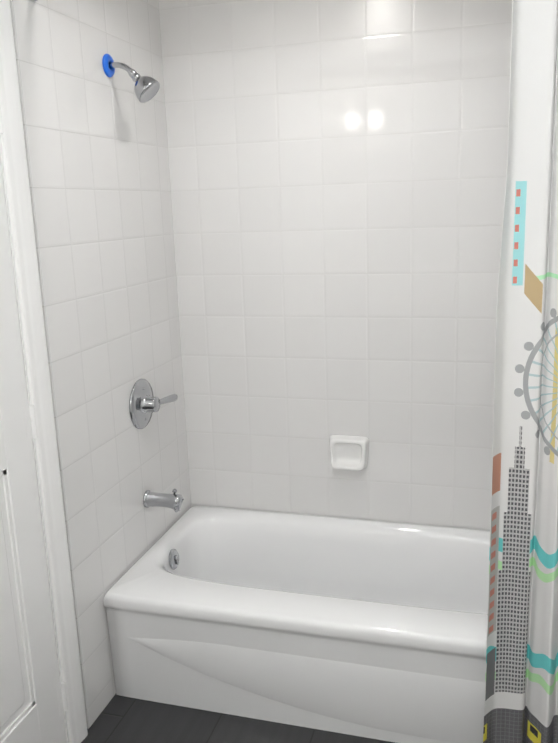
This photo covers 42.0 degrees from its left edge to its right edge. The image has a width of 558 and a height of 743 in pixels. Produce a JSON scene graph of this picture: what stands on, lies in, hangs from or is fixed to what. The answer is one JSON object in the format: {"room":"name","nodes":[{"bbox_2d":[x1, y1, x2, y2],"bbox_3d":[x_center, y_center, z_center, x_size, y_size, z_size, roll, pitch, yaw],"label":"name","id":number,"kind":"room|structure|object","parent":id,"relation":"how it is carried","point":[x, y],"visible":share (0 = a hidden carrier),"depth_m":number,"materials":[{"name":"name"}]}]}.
{"room":"bathroom","nodes":[
{"label":"bathroom","id":0,"kind":"room"},
{"bbox_2d":[81,694,394,742],"bbox_3d":[-0.045,1.326,1.422,1.760,0.100,3.340,2,13,16],"label":"floor","id":1,"kind":"structure","parent":0,"point":[121,719],"depth_m":2.24,"materials":[{"name":"tile"}]},
{"bbox_2d":[103,506,489,742],"bbox_3d":[0.274,0.831,2.473,1.516,0.383,0.736,2,13,16],"label":"bathtub","id":2,"kind":"object","parent":1,"relation":"on","point":[373,629],"visible":0.9,"depth_m":2.27,"materials":[{"name":"white ceramic"}]},
{"bbox_2d":[159,0,512,529],"bbox_3d":[0.358,-0.267,2.649,1.760,2.440,0.120,2,13,16],"label":"wall","id":3,"kind":"structure","parent":0,"point":[338,169],"depth_m":2.59,"materials":[{"name":"tile"}]},
{"bbox_2d":[329,434,368,470],"bbox_3d":[0.258,0.308,2.721,0.152,0.130,0.051,2,13,16],"label":"soap dish","id":4,"kind":"object","parent":3,"relation":"attached to","point":[348,452],"visible":1,"depth_m":2.72,"materials":[{"name":"white ceramic"}]},
{"bbox_3d":[-0.880,0.064,1.372,0.112,2.440,3.100,2,13,16],"label":"wall","id":5,"kind":"structure","parent":0,"visible":0},
{"bbox_2d":[0,106,67,742],"bbox_3d":[-0.757,0.216,1.584,0.085,2.018,0.773,2,13,16],"label":"door","id":6,"kind":"structure","parent":5,"relation":"in","point":[33,701],"depth_m":1.91,"materials":[{"name":"white paint"}]},
{"bbox_2d":[0,0,87,742],"bbox_3d":[-0.811,0.181,1.587,0.131,2.113,0.922,2,13,16],"label":"door frame","id":7,"kind":"structure","parent":5,"relation":"attached to","point":[15,177],"depth_m":1.94,"materials":[{"name":"white paint"}]},
{"bbox_2d":[10,0,191,728],"bbox_3d":[-0.514,-0.179,2.396,0.008,2.440,0.874,2,13,16],"label":"wall tiles","id":8,"kind":"structure","parent":5,"relation":"attached to","point":[96,145],"depth_m":2.27,"materials":[{"name":"white tile"}]},
{"bbox_2d":[102,54,159,102],"bbox_3d":[-0.448,-0.903,2.235,0.165,0.150,0.083,2,13,16],"label":"shower head","id":9,"kind":"object","parent":8,"relation":"attached to","point":[146,88],"visible":1,"depth_m":2.22},
{"bbox_2d":[129,379,177,428],"bbox_3d":[-0.436,0.107,2.545,0.074,0.176,0.232,2,13,16],"label":"shower valve","id":10,"kind":"object","parent":8,"relation":"attached to","point":[144,403],"visible":1,"depth_m":2.50,"materials":[{"name":"silver metal"}]},
{"bbox_2d":[143,489,183,512],"bbox_3d":[-0.406,0.454,2.574,0.136,0.087,0.062,2,13,16],"label":"tub spout","id":11,"kind":"object","parent":8,"relation":"attached to","point":[174,501],"visible":1,"depth_m":2.56,"materials":[{"name":"silver metal"}]},
{"bbox_3d":[0.093,-0.958,1.661,1.512,0.067,0.056,2,13,16],"label":"curtain rod","id":12,"kind":"object","parent":8,"relation":"attached to","visible":0},
{"bbox_2d":[483,0,557,742],"bbox_3d":[0.689,0.074,1.731,0.343,2.005,0.077,2,13,16],"label":"shower curtain","id":13,"kind":"object","parent":12,"relation":"hanging from","point":[521,692],"visible":1,"depth_m":1.77,"materials":[{"name":"white fabric"}]}
]}

